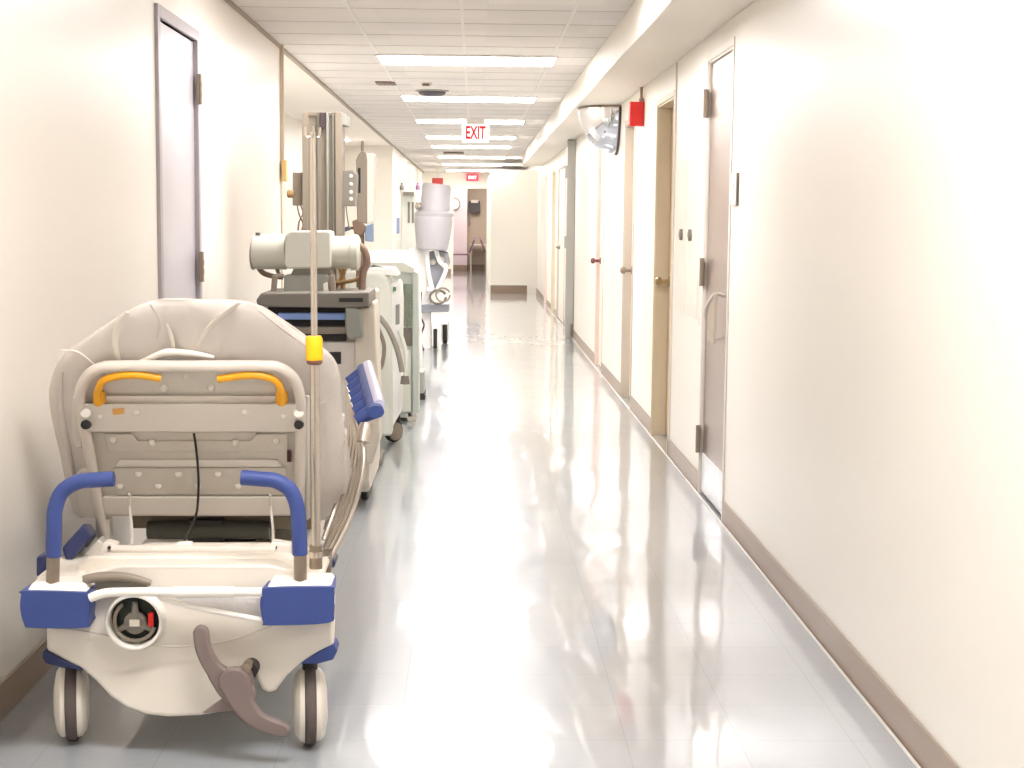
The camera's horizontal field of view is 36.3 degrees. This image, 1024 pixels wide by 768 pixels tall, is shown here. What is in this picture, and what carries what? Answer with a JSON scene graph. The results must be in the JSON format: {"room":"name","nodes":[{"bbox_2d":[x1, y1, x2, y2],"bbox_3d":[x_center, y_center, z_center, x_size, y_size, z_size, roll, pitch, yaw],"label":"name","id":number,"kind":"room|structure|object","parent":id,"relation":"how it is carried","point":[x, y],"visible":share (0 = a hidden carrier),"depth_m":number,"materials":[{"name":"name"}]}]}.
{"room":"hospital interior","nodes":[
{"label":"hospital interior","id":0,"kind":"room"},
{"bbox_2d":[0,0,422,681],"bbox_3d":[-2.147,-1.680,16.871,0.890,2.515,44.000,0,6,-1],"label":"wall","id":1,"kind":"structure","parent":0,"point":[79,249],"depth_m":5.28,"materials":[{"name":"beige paint"}]},
{"bbox_2d":[0,637,52,720],"bbox_3d":[-2.095,-0.481,17.000,0.778,0.105,44.000,0,6,-1],"label":"baseboard","id":2,"kind":"structure","parent":1,"relation":"attached to","point":[22,678],"depth_m":4.49,"materials":[{"name":"beige plastic"}]},
{"bbox_2d":[154,3,203,298],"bbox_3d":[-1.509,-0.475,6.885,0.153,2.240,0.960,0,6,-1],"label":"door","id":3,"kind":"structure","parent":1,"relation":"in","point":[178,92],"depth_m":6.85,"materials":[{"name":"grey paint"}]},
{"bbox_2d":[280,45,282,287],"bbox_3d":[-1.545,-0.993,10.465,0.015,2.515,0.030,0,6,-1],"label":"trim","id":4,"kind":"structure","parent":1,"relation":"attached to","point":[281,181],"depth_m":10.39,"materials":[{"name":"beige wood"}]},
{"bbox_2d":[281,45,287,181],"bbox_3d":[-1.512,-1.797,10.360,0.033,0.895,0.070,0,6,-1],"label":"conduit","id":5,"kind":"object","parent":1,"relation":"attached to","point":[284,163],"visible":1,"depth_m":10.36,"materials":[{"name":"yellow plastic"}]},
{"bbox_2d":[224,0,422,172],"bbox_3d":[-1.693,-2.914,16.750,0.032,0.025,44.000,0,6,-1],"label":"trim","id":6,"kind":"structure","parent":1,"relation":"attached to","point":[231,3],"depth_m":11.68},
{"bbox_2d":[395,183,399,233],"bbox_3d":[-1.901,-2.915,25.899,0.023,0.830,1.000,0,6,-1],"label":"chart","id":7,"kind":"object","parent":1,"relation":"attached to","point":[397,219],"visible":1,"depth_m":25.70,"materials":[{"name":"white paper"}]},
{"bbox_2d":[232,0,634,171],"bbox_3d":[-0.860,-2.960,16.816,3.660,0.092,44.100,0,6,-1],"label":"ceiling","id":8,"kind":"structure","parent":0,"point":[418,21],"depth_m":11.17,"materials":[{"name":"tile"}]},
{"bbox_2d":[375,81,395,85],"bbox_3d":[-1.063,-2.528,13.135,0.160,0.015,0.300,0,6,-1],"label":"ceiling vent","id":9,"kind":"object","parent":8,"relation":"in","point":[379,83],"visible":1,"depth_m":13.06,"materials":[{"name":"beige metal"}]},
{"bbox_2d":[420,82,431,87],"bbox_3d":[-0.722,-2.508,13.090,0.100,0.041,0.110,0,6,-1],"label":"smoke detector","id":10,"kind":"object","parent":8,"relation":"attached to","point":[422,84],"visible":1,"depth_m":13.06,"materials":[{"name":"beige plastic"}]},
{"bbox_2d":[238,6,621,171],"bbox_3d":[-0.629,-2.905,16.651,2.115,0.002,43.318,0,6,-1],"label":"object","id":11,"kind":"structure","parent":8,"relation":"attached to","point":[421,163],"depth_m":12.70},
{"bbox_2d":[415,89,448,96],"bbox_3d":[-0.711,-2.586,13.892,0.300,0.055,0.300,0,6,-1],"label":"ceiling speaker","id":12,"kind":"object","parent":8,"relation":"attached to","point":[425,92],"visible":1,"depth_m":13.80},
{"bbox_2d":[432,167,442,183],"bbox_3d":[-1.656,-4.620,34.707,0.245,0.424,0.060,0,6,-1],"label":"wall sign","id":13,"kind":"object","parent":8,"relation":"hanging from","point":[437,180],"visible":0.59,"depth_m":34.69,"materials":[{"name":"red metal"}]},
{"bbox_2d":[425,135,461,138],"bbox_3d":[-0.949,-3.424,21.581,0.505,0.015,0.894,0,6,-1],"label":"recessed light","id":14,"kind":"object","parent":8,"relation":"in","point":[460,137],"depth_m":21.74,"materials":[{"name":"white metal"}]},
{"bbox_2d":[426,136,515,138],"bbox_3d":[-0.573,-3.438,21.751,1.240,0.008,0.610,0,6,-1],"label":"diffuser","id":15,"kind":"object","parent":14,"relation":"attached to","point":[427,137],"depth_m":21.74,"materials":[{"name":"white plastic"}]},
{"bbox_2d":[443,152,463,153],"bbox_3d":[-1.004,-3.978,26.864,0.350,0.029,0.300,0,6,-1],"label":"ceiling vent","id":16,"kind":"object","parent":8,"relation":"in","point":[443,152],"visible":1,"depth_m":26.72,"materials":[{"name":"grey metal"}]},
{"bbox_2d":[343,0,580,171],"bbox_3d":[-0.469,-2.916,16.779,1.238,0.004,44.000,0,6,-1],"label":"grid","id":17,"kind":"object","parent":8,"relation":"attached to","point":[344,1],"depth_m":10.33,"materials":[{"name":"white metal"}]},
{"bbox_2d":[375,53,557,66],"bbox_3d":[-0.320,-2.306,11.114,1.270,0.015,0.640,0,6,-1],"label":"recessed light","id":18,"kind":"object","parent":8,"relation":"in","point":[384,59],"visible":1,"depth_m":11.06,"materials":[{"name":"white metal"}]},
{"bbox_2d":[378,56,555,65],"bbox_3d":[-0.320,-2.307,11.114,1.240,0.008,0.610,0,6,-1],"label":"diffuser","id":19,"kind":"object","parent":18,"relation":"attached to","point":[383,60],"depth_m":11.11,"materials":[{"name":"white plastic"}]},
{"bbox_2d":[446,170,490,171],"bbox_3d":[-0.936,-5.067,37.060,1.270,0.015,0.640,0,6,-1],"label":"recessed light","id":20,"kind":"object","parent":8,"relation":"in","point":[446,170],"visible":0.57,"depth_m":36.75,"materials":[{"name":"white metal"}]},
{"bbox_2d":[400,94,537,102],"bbox_3d":[-0.405,-2.687,14.693,1.270,0.015,0.640,0,6,-1],"label":"recessed light","id":21,"kind":"object","parent":8,"relation":"in","point":[444,98],"visible":1,"depth_m":14.66,"materials":[{"name":"white plastic"}]},
{"bbox_2d":[402,96,534,101],"bbox_3d":[-0.405,-2.687,14.693,1.240,0.008,0.610,0,6,-1],"label":"diffuser","id":22,"kind":"object","parent":21,"relation":"attached to","point":[405,98],"depth_m":14.68,"materials":[{"name":"white plastic"}]},
{"bbox_2d":[415,119,525,123],"bbox_3d":[-0.488,-3.057,18.172,1.270,0.015,0.640,0,6,-1],"label":"recessed light","id":23,"kind":"object","parent":8,"relation":"in","point":[440,121],"visible":0.9,"depth_m":18.12,"materials":[{"name":"white plastic"}]},
{"bbox_2d":[431,145,511,148],"bbox_3d":[-0.641,-3.745,24.634,1.270,0.015,0.640,0,6,-1],"label":"recessed light","id":24,"kind":"object","parent":8,"relation":"in","point":[432,146],"visible":1,"depth_m":24.52,"materials":[{"name":"white plastic"}]},
{"bbox_2d":[432,146,510,147],"bbox_3d":[-0.641,-3.745,24.634,1.240,0.008,0.610,0,6,-1],"label":"diffuser","id":25,"kind":"object","parent":24,"relation":"attached to","point":[432,146],"depth_m":24.61,"materials":[{"name":"white plastic"}]},
{"bbox_2d":[437,156,506,158],"bbox_3d":[-0.742,-4.200,28.909,1.270,0.015,0.640,0,6,-1],"label":"recessed light","id":26,"kind":"object","parent":8,"relation":"in","point":[477,157],"visible":1,"depth_m":28.81,"materials":[{"name":"white plastic"}]},
{"bbox_2d":[439,157,504,158],"bbox_3d":[-0.742,-4.200,28.909,1.240,0.008,0.610,0,6,-1],"label":"diffuser","id":27,"kind":"object","parent":26,"relation":"attached to","point":[439,157],"depth_m":28.94,"materials":[{"name":"white plastic"}]},
{"bbox_2d":[442,164,502,165],"bbox_3d":[-0.837,-4.623,32.885,1.270,0.015,0.640,0,6,-1],"label":"recessed light","id":28,"kind":"object","parent":8,"relation":"in","point":[442,164],"visible":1,"depth_m":32.76,"materials":[{"name":"white plastic"}]},
{"bbox_2d":[462,119,488,142],"bbox_3d":[-0.416,-2.893,17.811,0.309,0.266,0.056,0,6,-1],"label":"exit sign","id":29,"kind":"object","parent":8,"relation":"hanging from","point":[474,130],"visible":1,"depth_m":17.79,"materials":[{"name":"white plastic"}]},
{"bbox_2d":[489,136,516,139],"bbox_3d":[-0.128,-3.423,21.655,0.374,0.015,0.850,0,6,-1],"label":"recessed light","id":30,"kind":"object","parent":8,"relation":"in","point":[490,137],"depth_m":21.63,"materials":[{"name":"white plastic"}]},
{"bbox_2d":[423,172,489,268],"bbox_3d":[-1.342,-4.003,38.834,3.560,2.515,0.120,0,6,-1],"label":"wall","id":31,"kind":"structure","parent":0,"point":[449,178],"depth_m":38.66,"materials":[{"name":"paint"}]},
{"bbox_2d":[451,186,486,273],"bbox_3d":[-1.042,-3.827,38.849,0.937,2.166,0.160,0,6,-1],"label":"trim","id":32,"kind":"structure","parent":31,"relation":"attached to","point":[453,187],"depth_m":38.70,"materials":[{"name":"paint"}]},
{"bbox_2d":[466,174,478,180],"bbox_3d":[-0.977,-5.109,38.606,0.298,0.168,0.095,0,6,-1],"label":"exit sign","id":33,"kind":"object","parent":31,"relation":"attached to","point":[469,177],"visible":1,"depth_m":38.56,"materials":[{"name":"red plastic"}]},
{"bbox_2d":[0,270,915,767],"bbox_3d":[-0.962,-0.582,19.028,5.400,0.100,48.000,0,6,-1],"label":"floor","id":34,"kind":"structure","parent":0,"point":[525,577],"depth_m":5.34,"materials":[{"name":"tile"}]},
{"bbox_2d":[19,126,384,744],"bbox_3d":[-0.873,0.049,4.960,0.982,1.618,2.203,0,6,-1],"label":"stretcher","id":35,"kind":"object","parent":34,"relation":"on","point":[231,582],"visible":0.98,"depth_m":4.08,"materials":[{"name":"beige plastic"}]},
{"bbox_2d":[49,298,351,519],"bbox_3d":[-0.908,0.024,5.073,0.845,0.699,1.915,0,6,-1],"label":"mattress","id":36,"kind":"object","parent":35,"relation":"on","point":[165,328],"visible":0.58,"depth_m":4.22,"materials":[{"name":"beige fabric"}]},
{"bbox_2d":[132,516,320,528],"bbox_3d":[-0.893,0.397,5.076,0.570,0.040,0.550,0,6,-1],"label":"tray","id":37,"kind":"object","parent":35,"relation":"on","point":[280,522],"depth_m":4.80,"materials":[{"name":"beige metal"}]},
{"bbox_2d":[142,519,325,547],"bbox_3d":[-0.932,0.546,5.191,0.560,0.100,1.650,0,6,-1],"label":"frame","id":38,"kind":"object","parent":35,"relation":"attached to","point":[282,534],"depth_m":5.10,"materials":[{"name":"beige plastic"}]},
{"bbox_2d":[345,366,360,382],"bbox_3d":[-0.500,-0.026,5.032,0.076,0.067,0.051,0,6,-1],"label":"ridge","id":39,"kind":"object","parent":35,"relation":"attached to","point":[354,374],"depth_m":5.01,"materials":[{"name":"blue plastic"}]},
{"bbox_2d":[347,373,362,389],"bbox_3d":[-0.486,-0.003,4.940,0.076,0.067,0.051,0,6,-1],"label":"ridge","id":40,"kind":"object","parent":35,"relation":"attached to","point":[356,381],"depth_m":4.92,"materials":[{"name":"blue plastic"}]},
{"bbox_2d":[348,380,364,397],"bbox_3d":[-0.471,0.019,4.847,0.076,0.067,0.051,0,6,-1],"label":"ridge","id":41,"kind":"object","parent":35,"relation":"attached to","point":[358,388],"depth_m":4.83,"materials":[{"name":"blue plastic"}]},
{"bbox_2d":[350,387,366,405],"bbox_3d":[-0.456,0.042,4.755,0.076,0.067,0.051,0,6,-1],"label":"ridge","id":42,"kind":"object","parent":35,"relation":"attached to","point":[360,395],"depth_m":4.73,"materials":[{"name":"blue plastic"}]},
{"bbox_2d":[351,394,368,413],"bbox_3d":[-0.441,0.064,4.662,0.076,0.067,0.051,0,6,-1],"label":"ridge","id":43,"kind":"object","parent":35,"relation":"attached to","point":[361,404],"depth_m":4.64,"materials":[{"name":"blue plastic"}]},
{"bbox_2d":[353,402,376,423],"bbox_3d":[-0.427,0.086,4.570,0.076,0.067,0.051,0,6,-1],"label":"ridge","id":44,"kind":"object","parent":35,"relation":"attached to","point":[363,416],"depth_m":4.55,"materials":[{"name":"blue plastic"}]},
{"bbox_2d":[249,112,382,499],"bbox_3d":[-0.949,-0.403,7.789,0.635,1.913,1.024,0,6,-1],"label":"machine","id":45,"kind":"object","parent":34,"relation":"on","point":[348,318],"visible":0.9,"depth_m":7.43,"materials":[{"name":"beige plastic"}]},
{"bbox_2d":[345,141,384,466],"bbox_3d":[-0.887,-0.455,8.798,0.320,1.810,0.370,0,6,-1],"label":"stand","id":46,"kind":"object","parent":34,"relation":"on","point":[365,162],"visible":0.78,"depth_m":8.69,"materials":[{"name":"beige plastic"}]},
{"bbox_2d":[345,264,409,441],"bbox_3d":[-0.852,-0.179,9.559,0.462,1.102,0.816,0,6,-1],"label":"machine","id":47,"kind":"object","parent":34,"relation":"on","point":[393,347],"visible":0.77,"depth_m":9.50,"materials":[{"name":"white plastic"}]},
{"bbox_2d":[347,266,400,275],"bbox_3d":[-0.855,-0.702,9.662,0.314,0.048,0.400,0,6,-1],"label":"tray","id":48,"kind":"object","parent":47,"relation":"on","point":[385,270],"depth_m":9.47,"materials":[{"name":"white plastic"}]},
{"bbox_2d":[370,260,419,420],"bbox_3d":[-0.838,-0.308,10.829,0.405,1.090,0.505,0,6,-1],"label":"equipment rack","id":49,"kind":"object","parent":34,"relation":"on","point":[409,276],"visible":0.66,"depth_m":10.61,"materials":[{"name":"white plastic"}]},
{"bbox_2d":[369,250,422,367],"bbox_3d":[-1.074,-0.610,13.590,0.561,1.102,1.200,0,6,-1],"label":"cart","id":50,"kind":"object","parent":34,"relation":"on","point":[380,254],"visible":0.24,"depth_m":13.49,"materials":[{"name":"white plastic"}]},
{"bbox_2d":[400,190,420,250],"bbox_3d":[-1.210,-1.461,18.699,0.245,1.713,0.456,0,6,-1],"label":"cabinet","id":51,"kind":"object","parent":34,"relation":"on","point":[409,198],"visible":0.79,"depth_m":18.47,"materials":[{"name":"white metal"}]},
{"bbox_2d":[400,190,415,195],"bbox_3d":[-1.230,-2.273,18.590,0.188,0.072,0.400,0,6,-1],"label":"shelf","id":52,"kind":"object","parent":51,"relation":"attached to","point":[403,192],"depth_m":18.39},
{"bbox_2d":[420,368,425,399],"bbox_3d":[-0.747,-0.001,12.094,0.153,0.213,0.320,0,6,-1],"label":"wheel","id":53,"kind":"object","parent":34,"relation":"on","point":[422,370],"visible":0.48,"depth_m":11.96,"materials":[{"name":"white plastic"}]},
{"bbox_2d":[409,183,452,350],"bbox_3d":[-0.867,-1.224,16.880,0.467,1.876,1.180,0,6,-1],"label":"machine","id":54,"kind":"object","parent":34,"relation":"on","point":[433,220],"visible":0.92,"depth_m":16.48,"materials":[{"name":"white plastic"}]},
{"bbox_2d":[421,302,449,312],"bbox_3d":[-0.829,-0.824,16.792,0.308,0.098,0.400,0,6,-1],"label":"tray","id":55,"kind":"object","parent":54,"relation":"on","point":[426,307],"depth_m":16.59,"materials":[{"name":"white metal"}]},
{"bbox_2d":[453,237,475,271],"bbox_3d":[-1.259,-3.361,40.453,0.659,0.899,0.464,0,6,-1],"label":"chair","id":56,"kind":"object","parent":34,"relation":"on","point":[467,254],"visible":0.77,"depth_m":40.25,"materials":[{"name":"purple plastic"}]},
{"bbox_2d":[470,244,485,270],"bbox_3d":[-0.891,-3.366,41.467,0.440,0.700,0.600,0,6,-1],"label":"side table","id":57,"kind":"object","parent":34,"relation":"on","point":[470,244],"visible":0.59,"depth_m":41.17,"materials":[{"name":"wood"}]},
{"bbox_2d":[479,237,485,271],"bbox_3d":[-0.544,-3.398,40.868,0.659,0.899,0.464,0,6,-1],"label":"chair","id":58,"kind":"object","parent":34,"relation":"on","point":[479,237],"visible":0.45,"depth_m":40.64,"materials":[{"name":"purple plastic"}]},
{"bbox_2d":[453,188,466,264],"bbox_3d":[-2.387,-4.277,41.385,2.392,2.500,0.700,0,6,-1],"label":"wall","id":59,"kind":"structure","parent":0,"point":[460,215],"depth_m":41.08,"materials":[{"name":"white paint"}]},
{"bbox_2d":[454,198,459,209],"bbox_3d":[-1.523,-4.728,40.984,0.340,0.340,0.040,0,6,-1],"label":"wall clock","id":60,"kind":"object","parent":59,"relation":"attached to","point":[456,201],"visible":0.51,"depth_m":40.97,"materials":[{"name":"white plastic"}]},
{"bbox_2d":[453,264,484,270],"bbox_3d":[-0.995,-3.097,41.534,3.000,0.150,0.720,0,6,-1],"label":"baseboard","id":61,"kind":"structure","parent":59,"relation":"attached to","point":[474,266],"depth_m":41.86,"materials":[{"name":"beige plastic"}]},
{"bbox_2d":[467,189,486,264],"bbox_3d":[-1.493,-4.313,41.805,4.200,2.500,0.100,0,6,-1],"label":"wall","id":62,"kind":"structure","parent":0,"point":[478,227],"depth_m":41.78,"materials":[{"name":"beige paint"}]},
{"bbox_2d":[469,200,479,225],"bbox_3d":[-1.002,-4.561,41.654,0.296,0.702,0.169,0,6,-1],"label":"wall phone","id":63,"kind":"object","parent":62,"relation":"attached to","point":[474,205],"visible":1,"depth_m":41.58,"materials":[{"name":"grey plastic"}]},
{"bbox_2d":[486,170,537,293],"bbox_3d":[-0.081,-3.348,33.894,0.870,2.280,9.900,0,6,-1],"label":"wall","id":64,"kind":"structure","parent":0,"point":[512,195],"depth_m":28.97,"materials":[{"name":"paint"}]},
{"bbox_2d":[447,269,526,292],"bbox_3d":[-0.955,-2.295,33.984,0.714,0.150,10.144,-1,6,-11],"label":"baseboard","id":65,"kind":"structure","parent":64,"relation":"attached to","point":[494,288],"depth_m":29.07,"materials":[{"name":"beige plastic"}]},
{"bbox_2d":[522,0,754,165],"bbox_3d":[0.733,-2.189,11.051,0.345,0.215,32.400,0,6,-1],"label":"ceiling soffit","id":66,"kind":"structure","parent":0,"point":[652,35],"depth_m":8.97,"materials":[{"name":"paint"}]},
{"bbox_2d":[526,0,1023,767],"bbox_3d":[0.837,-1.657,16.944,0.160,2.515,44.000,0,6,-1],"label":"wall","id":67,"kind":"structure","parent":0,"point":[874,443],"depth_m":4.50,"materials":[{"name":"beige paint"}]},
{"bbox_2d":[544,173,547,302],"bbox_3d":[0.628,-2.352,25.365,0.156,2.115,0.970,0,6,-1],"label":"door","id":68,"kind":"structure","parent":67,"relation":"in","point":[546,175],"depth_m":25.78,"materials":[{"name":"beige paint"}]},
{"bbox_2d":[551,168,555,310],"bbox_3d":[0.685,-2.098,22.980,0.156,2.115,0.970,0,6,-1],"label":"door","id":69,"kind":"structure","parent":67,"relation":"in","point":[554,170],"depth_m":23.39,"materials":[{"name":"beige paint"}]},
{"bbox_2d":[556,162,565,322],"bbox_3d":[0.712,-1.887,20.991,0.197,2.115,1.770,0,6,-1],"label":"door","id":70,"kind":"structure","parent":67,"relation":"in","point":[561,169],"depth_m":21.35,"materials":[{"name":"beige paint"}]},
{"bbox_2d":[564,140,575,337],"bbox_3d":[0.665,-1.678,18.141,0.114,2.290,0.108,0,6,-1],"label":"door","id":71,"kind":"structure","parent":67,"relation":"in","point":[571,144],"depth_m":18.10,"materials":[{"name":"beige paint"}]},
{"bbox_2d":[590,149,604,366],"bbox_3d":[0.857,-1.206,14.453,0.216,2.145,0.820,0,6,-1],"label":"door","id":72,"kind":"structure","parent":67,"relation":"in","point":[599,260],"depth_m":14.75,"materials":[{"name":"beige paint"}]},
{"bbox_2d":[578,105,621,154],"bbox_3d":[0.701,-2.067,12.773,0.331,0.386,0.694,0,6,-1],"label":"mirror","id":73,"kind":"object","parent":67,"relation":"attached to","point":[601,124],"visible":1,"depth_m":12.54,"materials":[{"name":"mirror"}]},
{"bbox_2d":[620,120,635,397],"bbox_3d":[0.935,-0.923,11.789,0.186,2.145,0.780,0,6,-1],"label":"door","id":74,"kind":"structure","parent":67,"relation":"in","point":[626,270],"depth_m":12.11,"materials":[{"name":"grey paint"}]},
{"bbox_2d":[628,87,643,126],"bbox_3d":[0.860,-1.916,10.781,0.100,0.268,0.100,0,6,-1],"label":"fire alarm","id":75,"kind":"object","parent":67,"relation":"attached to","point":[636,109],"visible":1,"depth_m":10.74,"materials":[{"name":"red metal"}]},
{"bbox_2d":[650,90,674,453],"bbox_3d":[0.999,-0.692,9.622,0.161,2.145,0.900,0,6,-1],"label":"door","id":76,"kind":"structure","parent":67,"relation":"in","point":[665,119],"depth_m":10.00,"materials":[{"name":"beige paint"}]},
{"bbox_2d":[668,63,677,438],"bbox_3d":[0.938,-0.712,9.113,0.008,2.290,0.025,0,6,-1],"label":"trim","id":77,"kind":"structure","parent":67,"relation":"attached to","point":[676,63],"depth_m":9.10,"materials":[{"name":"beige wood"}]},
{"bbox_2d":[674,149,702,324],"bbox_3d":[0.943,-0.802,8.497,0.028,0.900,0.980,0,6,-1],"label":"access panel","id":78,"kind":"object","parent":67,"relation":"attached to","point":[689,166],"visible":1,"depth_m":8.41,"materials":[{"name":"beige paint"}]},
{"bbox_2d":[695,37,734,520],"bbox_3d":[1.012,-0.500,7.510,0.235,2.210,0.820,0,6,-1],"label":"door","id":79,"kind":"structure","parent":67,"relation":"in","point":[718,95],"depth_m":7.54,"materials":[{"name":"metal"}]},
{"bbox_2d":[730,173,738,205],"bbox_3d":[0.988,-0.864,6.933,0.018,0.145,0.140,0,6,-1],"label":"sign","id":80,"kind":"object","parent":67,"relation":"attached to","point":[734,200],"visible":1,"depth_m":6.89,"materials":[{"name":"white plastic"}]},
{"bbox_2d":[536,288,958,767],"bbox_3d":[0.858,0.064,12.149,0.008,0.105,34.100,0,6,-1],"label":"baseboard","id":81,"kind":"structure","parent":67,"relation":"attached to","point":[918,742],"depth_m":5.08,"materials":[{"name":"beige plastic"}]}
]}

